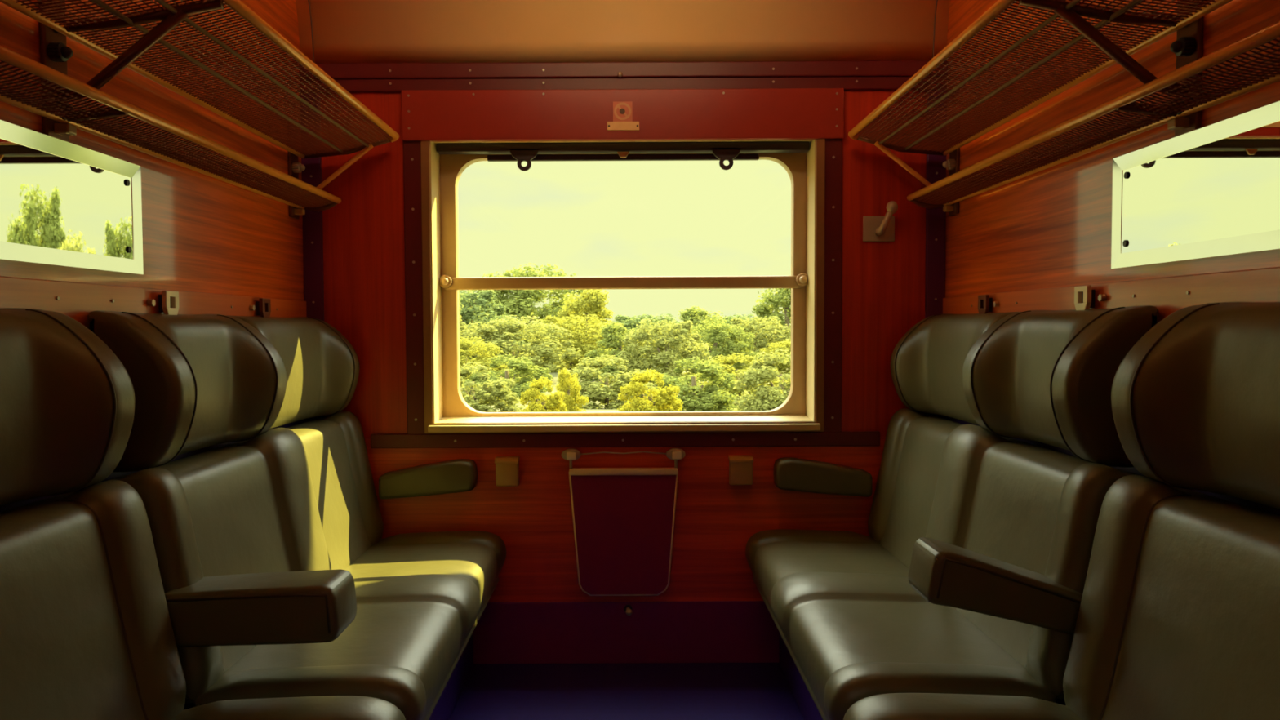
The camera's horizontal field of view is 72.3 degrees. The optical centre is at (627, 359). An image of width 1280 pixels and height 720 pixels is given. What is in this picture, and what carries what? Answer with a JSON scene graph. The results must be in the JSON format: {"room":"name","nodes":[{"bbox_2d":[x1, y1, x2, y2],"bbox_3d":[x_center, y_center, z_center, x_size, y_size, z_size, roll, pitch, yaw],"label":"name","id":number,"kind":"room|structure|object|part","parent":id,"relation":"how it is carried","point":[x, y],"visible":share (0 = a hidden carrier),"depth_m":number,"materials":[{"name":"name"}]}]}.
{"room":"train carriage","nodes":[
{"label":"train carriage","id":0,"kind":"room"},
{"bbox_2d":[0,0,303,300],"bbox_3d":[-1.008,-0.176,1.094,0.050,2.360,3.440,0,2,0],"label":"wall","id":1,"kind":"structure","parent":0,"point":[202,233],"depth_m":1.98,"materials":[{"name":"brown wood"}]},
{"bbox_2d":[0,120,143,274],"bbox_3d":[-0.978,-0.263,1.303,0.012,0.216,0.904,0,2,0],"label":"wall mirror","id":2,"kind":"object","parent":1,"relation":"attached to","point":[63,203],"visible":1,"depth_m":1.52,"materials":[{"name":"silver glass"}]},
{"bbox_2d":[0,275,306,327],"bbox_3d":[-0.977,-0.096,1.695,0.010,0.094,1.956,0,2,0],"label":"trim","id":3,"kind":"structure","parent":1,"relation":"attached to","point":[76,300],"depth_m":1.65,"materials":[{"name":"brown wood"}]},
{"bbox_2d":[146,290,178,315],"bbox_3d":[-0.964,-0.113,1.820,0.022,0.062,0.085,0,2,0],"label":"coat hook","id":4,"kind":"object","parent":1,"relation":"attached to","point":[168,301],"visible":0.83,"depth_m":1.82,"materials":[{"name":"metal"}]},
{"bbox_3d":[-0.958,-0.114,1.837,0.010,0.062,0.052,0,2,0],"label":"hook plate","id":5,"kind":"part","parent":4,"relation":"part of","materials":[{"name":"metal"}]},
{"bbox_2d":[0,0,399,218],"bbox_3d":[-0.828,-0.518,1.571,0.313,0.275,2.083,0,2,0],"label":"luggage rack","id":6,"kind":"object","parent":1,"relation":"attached to","point":[60,121],"visible":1,"depth_m":1.70,"materials":[{"name":"gold metal"}]},
{"bbox_3d":[-0.980,-0.514,1.496,0.010,0.275,0.060,0,2,0],"label":"bracket plate","id":7,"kind":"part","parent":6,"relation":"part of","materials":[{"name":"metal"}]},
{"bbox_3d":[-0.919,-0.420,1.500,0.121,0.028,0.016,0,2,0],"label":"bracket arm","id":8,"kind":"part","parent":6,"relation":"part of"},
{"bbox_3d":[-0.835,-0.589,1.494,0.290,0.060,0.020,0,2,0],"label":"bracket arm","id":9,"kind":"part","parent":6,"relation":"part of"},
{"bbox_3d":[-0.964,-0.415,1.571,0.015,0.014,2.072,0,2,0],"label":"rail","id":10,"kind":"part","parent":6,"relation":"part of","materials":[{"name":"brown wood"}]},
{"bbox_3d":[-0.962,-0.567,1.566,0.016,0.015,2.072,0,2,0],"label":"rail","id":11,"kind":"part","parent":6,"relation":"part of","materials":[{"name":"brown wood"}]},
{"bbox_3d":[-0.859,-0.435,1.571,0.018,0.018,2.072,0,2,0],"label":"rail","id":12,"kind":"part","parent":6,"relation":"part of","materials":[{"name":"brown wood"}]},
{"bbox_3d":[-0.844,-0.578,1.562,0.008,0.008,2.066,0,2,0],"label":"support rod","id":13,"kind":"part","parent":6,"relation":"part of","materials":[{"name":"metal"}]},
{"bbox_3d":[-0.766,-0.593,1.562,0.008,0.008,2.066,0,2,0],"label":"support rod","id":14,"kind":"part","parent":6,"relation":"part of","materials":[{"name":"metal"}]},
{"bbox_3d":[-0.980,-0.555,2.571,0.010,0.275,0.060,0,2,0],"label":"bracket plate","id":15,"kind":"part","parent":6,"relation":"part of","materials":[{"name":"metal"}]},
{"bbox_3d":[-0.689,-0.620,1.568,0.034,0.025,2.082,0,2,0],"label":"rail","id":16,"kind":"part","parent":6,"relation":"part of","materials":[{"name":"gold metal"}]},
{"bbox_2d":[248,297,271,317],"bbox_3d":[-0.964,-0.131,2.300,0.022,0.062,0.085,0,2,0],"label":"coat hook","id":17,"kind":"object","parent":1,"relation":"attached to","point":[263,305],"visible":0.86,"depth_m":2.30,"materials":[{"name":"metal"}]},
{"bbox_3d":[-0.958,-0.132,2.317,0.010,0.062,0.052,0,2,0],"label":"hook plate","id":18,"kind":"part","parent":17,"relation":"part of","materials":[{"name":"silver metal"}]},
{"bbox_2d":[295,0,950,63],"bbox_3d":[-0.012,-1.085,1.003,1.950,0.506,3.326,0,2,0],"label":"ceiling","id":19,"kind":"structure","parent":0,"point":[331,31],"depth_m":2.63,"materials":[{"name":"beige paint"}]},
{"bbox_2d":[320,89,926,602],"bbox_3d":[-0.007,-0.071,2.747,1.950,1.654,0.144,0,2,0],"label":"wall","id":20,"kind":"structure","parent":0,"point":[883,282],"depth_m":2.69,"materials":[{"name":"brown wood"}]},
{"bbox_2d":[300,93,325,419],"bbox_3d":[-0.953,-0.026,2.672,0.058,1.560,0.016,0,2,0],"label":"trim","id":21,"kind":"structure","parent":20,"relation":"attached to","point":[313,236],"depth_m":2.66,"materials":[{"name":"wood"}]},
{"bbox_2d":[403,141,425,434],"bbox_3d":[-0.648,-0.206,2.668,0.056,0.938,0.012,0,2,0],"label":"trim","id":22,"kind":"structure","parent":20,"relation":"attached to","point":[411,149],"depth_m":2.66,"materials":[{"name":"wood"}]},
{"bbox_2d":[378,458,477,499],"bbox_3d":[-0.603,0.361,2.658,0.289,0.114,0.076,0,2,0],"label":"armrest","id":23,"kind":"object","parent":20,"relation":"attached to","point":[460,475],"visible":1,"depth_m":2.62,"materials":[{"name":"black leather"}]},
{"bbox_2d":[494,456,519,486],"bbox_3d":[-0.365,0.342,2.671,0.072,0.090,0.043,0,2,0],"label":"ashtray","id":24,"kind":"object","parent":20,"relation":"attached to","point":[507,468],"visible":1,"depth_m":2.66,"materials":[{"name":"gold metal"}]},
{"bbox_3d":[-0.365,0.305,2.670,0.072,0.017,0.043,0,2,0],"label":"lid","id":25,"kind":"part","parent":24,"relation":"part of","materials":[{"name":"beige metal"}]},
{"bbox_2d":[400,88,844,142],"bbox_3d":[-0.014,-0.739,2.641,1.330,0.150,0.026,0,2,0],"label":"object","id":26,"kind":"structure","parent":20,"relation":"attached to","point":[727,113],"depth_m":2.63,"materials":[{"name":"paint"}]},
{"bbox_2d":[420,138,825,433],"bbox_3d":[-0.011,-0.228,2.733,1.218,0.894,0.180,0,2,0],"label":"window","id":27,"kind":"structure","parent":20,"relation":"in","point":[446,410],"depth_m":2.77,"materials":[{"name":"brown metal"}]},
{"bbox_3d":[-0.574,-0.247,2.759,0.042,0.042,0.038,0,2,0],"label":"latch knob","id":28,"kind":"part","parent":27,"relation":"part of","materials":[{"name":"gold metal"}]},
{"bbox_2d":[436,141,809,171],"bbox_3d":[-0.013,-0.629,2.721,1.150,0.085,0.045,0,2,0],"label":"roller blind","id":29,"kind":"object","parent":27,"relation":"attached to","point":[722,151],"visible":1,"depth_m":2.70,"materials":[{"name":"brown metal"}]},
{"bbox_3d":[-0.009,0.197,2.734,1.194,0.035,0.150,0,2,0],"label":"sill","id":30,"kind":"part","parent":27,"relation":"part of","materials":[{"name":"metal"}]},
{"bbox_3d":[0.554,-0.253,2.759,0.042,0.042,0.038,0,2,0],"label":"latch knob","id":31,"kind":"part","parent":27,"relation":"part of","materials":[{"name":"gold metal"}]},
{"bbox_2d":[613,101,632,121],"bbox_3d":[-0.014,-0.746,2.628,0.058,0.060,0.003,0,2,0],"label":"sticker","id":32,"kind":"object","parent":20,"relation":"attached to","point":[622,110],"visible":1,"depth_m":2.63,"materials":[{"name":"paper"}]},
{"bbox_2d":[298,60,947,93],"bbox_3d":[-0.011,-0.854,2.634,1.950,0.084,0.032,0,2,0],"label":"trim","id":33,"kind":"structure","parent":20,"relation":"attached to","point":[855,74],"depth_m":2.63,"materials":[{"name":"wood"}]},
{"bbox_2d":[607,121,639,130],"bbox_3d":[-0.012,-0.703,2.628,0.097,0.026,0.005,0,2,0],"label":"label","id":34,"kind":"object","parent":20,"relation":"attached to","point":[611,126],"visible":1,"depth_m":2.63,"materials":[{"name":"gold metal"}]},
{"bbox_2d":[561,448,685,595],"bbox_3d":[-0.011,0.497,2.678,0.380,0.452,0.038,0,2,0],"label":"folding table","id":35,"kind":"object","parent":20,"relation":"attached to","point":[624,518],"visible":1,"depth_m":2.67,"materials":[{"name":"red laminate"}]},
{"bbox_3d":[-0.172,0.316,2.665,0.009,0.041,0.011,0,2,0],"label":"arm","id":36,"kind":"part","parent":35,"relation":"part of","materials":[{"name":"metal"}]},
{"bbox_3d":[0.148,0.315,2.665,0.009,0.041,0.011,0,2,0],"label":"arm","id":37,"kind":"part","parent":35,"relation":"part of","materials":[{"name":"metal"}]},
{"bbox_2d":[370,431,879,448],"bbox_3d":[-0.006,0.245,2.684,1.560,0.044,0.014,0,2,0],"label":"trim","id":38,"kind":"structure","parent":20,"relation":"attached to","point":[708,438],"depth_m":2.68,"materials":[{"name":"wood"}]},
{"bbox_2d":[473,600,779,664],"bbox_3d":[-0.003,0.840,2.779,1.950,0.192,0.150,0,2,0],"label":"baseboard","id":39,"kind":"structure","parent":20,"relation":"attached to","point":[708,631],"depth_m":2.70,"materials":[{"name":"brown wood"}]},
{"bbox_2d":[623,604,632,615],"bbox_3d":[0.003,0.767,2.682,0.026,0.026,0.040,0,2,0],"label":"handle","id":40,"kind":"object","parent":39,"relation":"attached to","point":[628,608],"visible":1,"depth_m":2.67,"materials":[{"name":"metal"}]},
{"bbox_3d":[0.006,0.769,2.681,0.020,0.021,0.037,0,2,0],"label":"knob","id":41,"kind":"part","parent":40,"relation":"part of","materials":[{"name":"metal"}]},
{"bbox_2d":[728,455,753,484],"bbox_3d":[0.347,0.338,2.671,0.072,0.090,0.043,0,2,0],"label":"ashtray","id":42,"kind":"object","parent":20,"relation":"attached to","point":[740,467],"visible":1,"depth_m":2.66,"materials":[{"name":"gold metal"}]},
{"bbox_3d":[0.346,0.301,2.670,0.072,0.017,0.043,0,2,0],"label":"lid","id":43,"kind":"part","parent":42,"relation":"part of","materials":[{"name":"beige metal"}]},
{"bbox_2d":[773,457,872,497],"bbox_3d":[0.592,0.355,2.658,0.289,0.114,0.076,0,2,0],"label":"armrest","id":44,"kind":"object","parent":20,"relation":"attached to","point":[790,473],"visible":1,"depth_m":2.62,"materials":[{"name":"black leather"}]},
{"bbox_2d":[823,138,842,431],"bbox_3d":[0.625,-0.213,2.668,0.057,0.938,0.012,0,2,0],"label":"trim","id":45,"kind":"structure","parent":20,"relation":"attached to","point":[833,148],"depth_m":2.66,"materials":[{"name":"wood"}]},
{"bbox_2d":[862,200,897,241],"bbox_3d":[0.765,-0.418,2.635,0.096,0.117,0.062,0,2,0],"label":"handle","id":46,"kind":"object","parent":20,"relation":"attached to","point":[875,228],"visible":1,"depth_m":2.66,"materials":[{"name":"metal"}]},
{"bbox_3d":[0.765,-0.399,2.663,0.096,0.078,0.008,0,2,0],"label":"plate","id":47,"kind":"part","parent":46,"relation":"part of","materials":[{"name":"metal"}]},
{"bbox_3d":[0.777,-0.425,2.633,0.072,0.102,0.034,2,3,45],"label":"lever","id":48,"kind":"part","parent":46,"relation":"part of","materials":[{"name":"metal"}]},
{"bbox_2d":[924,89,946,416],"bbox_3d":[0.939,-0.035,2.672,0.058,1.560,0.016,0,2,0],"label":"trim","id":49,"kind":"structure","parent":20,"relation":"attached to","point":[935,218],"depth_m":2.65,"materials":[{"name":"wood"}]},
{"bbox_2d":[448,662,804,719],"bbox_3d":[-0.002,1.028,1.130,2.050,0.060,3.420,0,2,0],"label":"floor","id":50,"kind":"structure","parent":0,"point":[655,691],"depth_m":2.49,"materials":[{"name":"blue carpet"}]},
{"bbox_2d":[0,307,405,719],"bbox_3d":[-0.669,0.461,1.198,0.603,1.074,0.589,0,2,0],"label":"seat","id":51,"kind":"object","parent":50,"relation":"on","point":[86,633],"visible":1,"depth_m":1.33,"materials":[{"name":"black leather"}]},
{"bbox_3d":[-0.846,0.416,1.196,0.212,0.418,0.589,0,2,0],"label":"backrest","id":52,"kind":"part","parent":51,"relation":"part of","materials":[{"name":"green leather"}]},
{"bbox_2d":[172,695,405,719],"bbox_3d":[-0.571,0.657,1.205,0.408,0.167,0.589,0,2,0],"label":"seat cushion","id":53,"kind":"object","parent":51,"relation":"on","point":[331,707],"depth_m":1.43,"materials":[{"name":"black leather"}]},
{"bbox_2d":[73,310,506,719],"bbox_3d":[-0.667,0.428,2.089,0.608,1.074,1.193,0,2,0],"label":"seat","id":54,"kind":"object","parent":50,"relation":"on","point":[280,578],"visible":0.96,"depth_m":1.83,"materials":[{"name":"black leather"}]},
{"bbox_3d":[-0.841,0.378,2.104,0.222,0.426,1.160,0,2,0],"label":"backrest","id":55,"kind":"part","parent":54,"relation":"part of","materials":[{"name":"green leather"}]},
{"bbox_3d":[-0.650,0.439,1.554,0.310,0.107,0.120,0,2,0],"label":"armrest","id":56,"kind":"part","parent":54,"relation":"part of","materials":[{"name":"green leather"}]},
{"bbox_3d":[-0.713,0.833,2.121,0.510,0.262,1.140,0,2,0],"label":"seat","id":57,"kind":"part","parent":54,"relation":"part of","materials":[{"name":"black leather"}]},
{"bbox_2d":[193,530,506,719],"bbox_3d":[-0.568,0.620,2.113,0.413,0.172,1.160,0,2,0],"label":"seat cushion","id":58,"kind":"object","parent":54,"relation":"on","point":[421,597],"depth_m":1.84,"materials":[{"name":"black leather"}]},
{"bbox_2d":[745,305,1172,719],"bbox_3d":[0.657,0.421,2.089,0.608,1.074,1.193,0,2,0],"label":"seat","id":59,"kind":"object","parent":50,"relation":"on","point":[969,575],"visible":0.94,"depth_m":1.83,"materials":[{"name":"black leather"}]},
{"bbox_2d":[745,528,1056,719],"bbox_3d":[0.560,0.615,2.113,0.413,0.172,1.160,0,2,0],"label":"seat cushion","id":60,"kind":"object","parent":59,"relation":"on","point":[844,606],"depth_m":1.85,"materials":[{"name":"black leather"}]},
{"bbox_3d":[0.707,0.826,2.121,0.510,0.262,1.140,0,2,0],"label":"seat","id":61,"kind":"part","parent":59,"relation":"part of","materials":[{"name":"black leather"}]},
{"bbox_3d":[0.654,0.400,1.553,0.281,0.152,0.120,0,2,0],"label":"armrest","id":62,"kind":"part","parent":59,"relation":"part of","materials":[{"name":"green leather"}]},
{"bbox_3d":[0.831,0.370,2.104,0.222,0.426,1.160,0,2,0],"label":"backrest","id":63,"kind":"part","parent":59,"relation":"part of","materials":[{"name":"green leather"}]},
{"bbox_2d":[843,302,1279,719],"bbox_3d":[0.660,0.455,1.198,0.603,1.074,0.589,0,2,0],"label":"seat","id":64,"kind":"object","parent":50,"relation":"on","point":[1179,615],"visible":1,"depth_m":1.30,"materials":[{"name":"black leather"}]},
{"bbox_2d":[843,693,1082,719],"bbox_3d":[0.563,0.651,1.205,0.408,0.167,0.589,0,2,0],"label":"seat cushion","id":65,"kind":"object","parent":64,"relation":"on","point":[892,706],"depth_m":1.43,"materials":[{"name":"black leather"}]},
{"bbox_3d":[0.836,0.408,1.196,0.212,0.418,0.589,0,2,0],"label":"backrest","id":66,"kind":"part","parent":64,"relation":"part of","materials":[{"name":"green leather"}]},
{"bbox_2d":[945,0,1279,297],"bbox_3d":[0.992,-0.186,1.094,0.050,2.360,3.440,0,2,0],"label":"wall","id":67,"kind":"structure","parent":0,"point":[1051,227],"depth_m":1.94,"materials":[{"name":"brown wood"}]},
{"bbox_2d":[977,294,999,314],"bbox_3d":[0.948,-0.140,2.300,0.022,0.062,0.085,0,2,0],"label":"coat hook","id":68,"kind":"object","parent":67,"relation":"attached to","point":[984,302],"visible":0.86,"depth_m":2.30,"materials":[{"name":"metal"}]},
{"bbox_3d":[0.942,-0.141,2.317,0.010,0.062,0.052,0,2,0],"label":"hook plate","id":69,"kind":"part","parent":68,"relation":"part of","materials":[{"name":"silver metal"}]},
{"bbox_2d":[848,0,1279,216],"bbox_3d":[0.809,-0.526,1.571,0.313,0.275,2.083,0,2,0],"label":"luggage rack","id":70,"kind":"object","parent":67,"relation":"attached to","point":[1183,115],"visible":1,"depth_m":1.69,"materials":[{"name":"gold metal"}]},
{"bbox_3d":[0.669,-0.626,1.568,0.034,0.025,2.082,0,2,0],"label":"rail","id":71,"kind":"part","parent":70,"relation":"part of","materials":[{"name":"gold metal"}]},
{"bbox_3d":[0.960,-0.565,2.571,0.010,0.275,0.060,0,2,0],"label":"bracket plate","id":72,"kind":"part","parent":70,"relation":"part of","materials":[{"name":"metal"}]},
{"bbox_3d":[0.746,-0.601,1.562,0.008,0.008,2.066,0,2,0],"label":"support rod","id":73,"kind":"part","parent":70,"relation":"part of","materials":[{"name":"metal"}]},
{"bbox_3d":[0.825,-0.586,1.562,0.008,0.008,2.066,0,2,0],"label":"support rod","id":74,"kind":"part","parent":70,"relation":"part of","materials":[{"name":"metal"}]},
{"bbox_3d":[0.942,-0.576,1.566,0.016,0.015,2.072,0,2,0],"label":"rail","id":75,"kind":"part","parent":70,"relation":"part of","materials":[{"name":"gold metal"}]},
{"bbox_3d":[0.815,-0.597,1.494,0.290,0.060,0.020,0,2,0],"label":"bracket arm","id":76,"kind":"part","parent":70,"relation":"part of"},
{"bbox_3d":[0.946,-0.424,1.571,0.015,0.014,2.072,0,2,0],"label":"rail","id":77,"kind":"part","parent":70,"relation":"part of","materials":[{"name":"gold metal"}]},
{"bbox_3d":[0.900,-0.429,1.500,0.121,0.028,0.016,0,2,0],"label":"bracket arm","id":78,"kind":"part","parent":70,"relation":"part of"},
{"bbox_3d":[0.961,-0.524,1.496,0.010,0.275,0.060,0,2,0],"label":"bracket plate","id":79,"kind":"part","parent":70,"relation":"part of","materials":[{"name":"metal"}]},
{"bbox_2d":[1074,285,1106,310],"bbox_3d":[0.948,-0.121,1.795,0.022,0.062,0.085,0,2,0],"label":"coat hook","id":80,"kind":"object","parent":67,"relation":"attached to","point":[1084,296],"visible":0.86,"depth_m":1.80,"materials":[{"name":"metal"}]},
{"bbox_3d":[0.942,-0.122,1.812,0.010,0.062,0.052,0,2,0],"label":"hook plate","id":81,"kind":"part","parent":80,"relation":"part of","materials":[{"name":"metal"}]},
{"bbox_2d":[942,266,1279,321],"bbox_3d":[0.962,-0.106,1.695,0.010,0.094,1.956,0,2,0],"label":"trim","id":82,"kind":"structure","parent":67,"relation":"attached to","point":[1169,295],"depth_m":1.58,"materials":[{"name":"brown wood"}]},
{"bbox_2d":[1111,101,1279,268],"bbox_3d":[0.961,-0.271,1.288,0.012,0.216,0.875,0,2,0],"label":"wall mirror","id":83,"kind":"object","parent":67,"relation":"attached to","point":[1213,190],"visible":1,"depth_m":1.46,"materials":[{"name":"silver glass"}]},
{"label":"outside","id":84,"kind":"structure","parent":0,"visible":0},
{"bbox_2d":[460,349,787,412],"bbox_3d":[-0.006,0.115,59.046,180.000,0.500,110.000,0,2,0],"label":"ground","id":85,"kind":"structure","parent":84,"point":[555,375],"depth_m":32.18,"materials":[{"name":"green plant"}]},
{"bbox_2d":[458,293,469,335],"bbox_3d":[-17.762,-1.788,40.474,21.471,6.593,6.312,0,2,1],"label":"tree","id":86,"kind":"object","parent":85,"relation":"on","point":[462,326],"visible":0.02,"depth_m":39.13,"materials":[{"name":"green plant"}]},
{"bbox_2d":[459,335,508,388],"bbox_3d":[-6.284,0.155,34.019,3.359,2.213,1.668,-1,2,-7],"label":"tree","id":87,"kind":"object","parent":85,"relation":"on","point":[465,350],"visible":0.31,"depth_m":33.83,"materials":[{"name":"green plant"}]},
{"bbox_2d":[458,289,523,345],"bbox_3d":[-9.903,-1.873,52.964,7.385,4.991,3.889,0,2,0],"label":"tree","id":88,"kind":"object","parent":85,"relation":"on","point":[471,301],"visible":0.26,"depth_m":52.40,"materials":[{"name":"green plant"}]},
{"bbox_2d":[459,361,525,412],"bbox_3d":[-3.821,0.855,22.040,2.796,1.630,1.482,-1,2,-10],"label":"bush","id":89,"kind":"object","parent":85,"relation":"on","point":[498,389],"visible":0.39,"depth_m":21.82,"materials":[{"name":"green plant"}]},
{"bbox_2d":[460,354,555,401],"bbox_3d":[-3.813,0.648,27.051,3.295,1.674,1.747,-1,2,-10],"label":"bush","id":90,"kind":"object","parent":85,"relation":"on","point":[522,384],"visible":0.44,"depth_m":26.88,"materials":[{"name":"green plant"}]},
{"bbox_2d":[459,315,581,382],"bbox_3d":[-4.967,-0.399,37.993,5.928,3.157,2.944,-1,2,-7],"label":"tree","id":91,"kind":"object","parent":85,"relation":"on","point":[509,331],"visible":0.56,"depth_m":37.52,"materials":[{"name":"green plant"}]},
{"bbox_2d":[466,262,606,356],"bbox_3d":[-6.448,-2.951,58.898,10.125,7.352,5.028,-1,2,-7],"label":"tree","id":92,"kind":"object","parent":85,"relation":"on","point":[521,303],"visible":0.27,"depth_m":57.88,"materials":[{"name":"green plant"}]},
{"bbox_2d":[518,376,567,412],"bbox_3d":[-1.909,1.039,20.350,1.280,1.316,0.678,-1,2,-10],"label":"bush","id":93,"kind":"object","parent":85,"relation":"on","point":[546,403],"visible":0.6,"depth_m":20.23,"materials":[{"name":"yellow plant"}]},
{"bbox_2d":[552,368,589,412],"bbox_3d":[-1.469,0.914,21.663,1.060,1.454,0.498,-1,2,-8],"label":"bush","id":94,"kind":"object","parent":85,"relation":"on","point":[572,397],"visible":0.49,"depth_m":21.56,"materials":[{"name":"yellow plant"}]},
{"bbox_2d":[525,314,617,372],"bbox_3d":[-2.758,-0.687,43.005,4.882,3.128,2.571,0,2,0],"label":"tree","id":95,"kind":"object","parent":85,"relation":"on","point":[572,325],"visible":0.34,"depth_m":42.48,"materials":[{"name":"green plant"}]},
{"bbox_2d":[556,288,626,368],"bbox_3d":[-2.445,-1.913,52.892,5.722,5.233,2.687,-1,2,-8],"label":"tree","id":96,"kind":"object","parent":85,"relation":"on","point":[595,305],"visible":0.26,"depth_m":52.63,"materials":[{"name":"green plant"}]},
{"bbox_2d":[554,354,655,408],"bbox_3d":[-0.494,0.694,25.036,3.305,1.706,1.752,-1,2,-10],"label":"bush","id":97,"kind":"object","parent":85,"relation":"on","point":[601,392],"visible":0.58,"depth_m":24.61,"materials":[{"name":"green plant"}]},
{"bbox_2d":[582,321,644,381],"bbox_3d":[-0.302,-0.252,37.044,3.591,2.761,1.739,0,2,0],"label":"tree","id":98,"kind":"object","parent":85,"relation":"on","point":[611,331],"visible":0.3,"depth_m":36.79,"materials":[{"name":"green plant"}]},
{"bbox_2d":[609,313,681,353],"bbox_3d":[1.177,-1.689,64.984,8.051,3.467,4.240,0,2,0],"label":"tree","id":99,"kind":"object","parent":85,"relation":"on","point":[630,322],"visible":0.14,"depth_m":64.46,"materials":[{"name":"green plant"}]},
{"bbox_2d":[617,368,685,411],"bbox_3d":[0.594,0.950,20.546,1.772,1.485,0.939,-1,2,-10],"label":"bush","id":100,"kind":"object","parent":85,"relation":"on","point":[654,402],"visible":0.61,"depth_m":20.38,"materials":[{"name":"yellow plant"}]},
{"bbox_2d":[617,319,712,385],"bbox_3d":[1.549,-0.203,34.016,3.860,2.764,2.033,0,2,0],"label":"tree","id":101,"kind":"object","parent":85,"relation":"on","point":[662,359],"visible":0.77,"depth_m":33.65,"materials":[{"name":"green plant"}]},
{"bbox_2d":[648,356,740,411],"bbox_3d":[1.657,0.763,22.852,2.782,1.713,1.475,-1,2,-10],"label":"tree","id":102,"kind":"object","parent":85,"relation":"on","point":[708,398],"visible":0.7,"depth_m":22.60,"materials":[{"name":"green plant"}]},
{"bbox_2d":[665,305,727,354],"bbox_3d":[4.636,-1.463,55.060,5.938,3.929,2.789,-1,2,-8],"label":"tree","id":103,"kind":"object","parent":85,"relation":"on","point":[691,314],"visible":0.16,"depth_m":54.59,"materials":[{"name":"green plant"}]},
{"bbox_2d":[671,319,759,375],"bbox_3d":[4.004,-0.413,40.027,4.368,2.904,2.169,-1,2,-7],"label":"tree","id":104,"kind":"object","parent":85,"relation":"on","point":[722,345],"visible":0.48,"depth_m":39.65,"materials":[{"name":"green plant"}]},
{"bbox_2d":[702,313,765,345],"bbox_3d":[9.157,-1.946,70.954,8.123,3.714,4.034,-1,2,-7],"label":"tree","id":105,"kind":"object","parent":85,"relation":"on","point":[728,318],"visible":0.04,"depth_m":70.71,"materials":[{"name":"green plant"}]},
{"bbox_2d":[694,352,778,405],"bbox_3d":[3.504,0.613,27.035,3.157,1.674,1.674,-1,2,-10],"label":"bush","id":106,"kind":"object","parent":85,"relation":"on","point":[726,361],"visible":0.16,"depth_m":26.82,"materials":[{"name":"green plant"}]},
{"bbox_2d":[720,315,791,375],"bbox_3d":[6.385,-0.712,44.006,4.542,3.001,2.392,0,2,0],"label":"tree","id":107,"kind":"object","parent":85,"relation":"on","point":[782,332],"visible":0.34,"depth_m":43.55,"materials":[{"name":"green plant"}]},
{"bbox_2d":[730,348,791,411],"bbox_3d":[3.747,0.716,20.836,2.644,1.985,1.402,-1,2,-10],"label":"bush","id":108,"kind":"object","parent":85,"relation":"on","point":[766,397],"visible":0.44,"depth_m":20.56,"materials":[{"name":"green plant"}]},
{"bbox_2d":[751,288,791,346],"bbox_3d":[8.892,-1.958,48.886,6.011,5.556,2.823,-1,2,-8],"label":"tree","id":109,"kind":"object","parent":85,"relation":"on","point":[775,301],"visible":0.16,"depth_m":48.71,"materials":[{"name":"green plant"}]},
{"bbox_2d":[759,337,791,382],"bbox_3d":[6.859,0.093,36.020,3.370,2.030,1.674,-1,2,-7],"label":"tree","id":110,"kind":"object","parent":85,"relation":"on","point":[784,344],"visible":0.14,"depth_m":35.74,"materials":[{"name":"green plant"}]}
]}

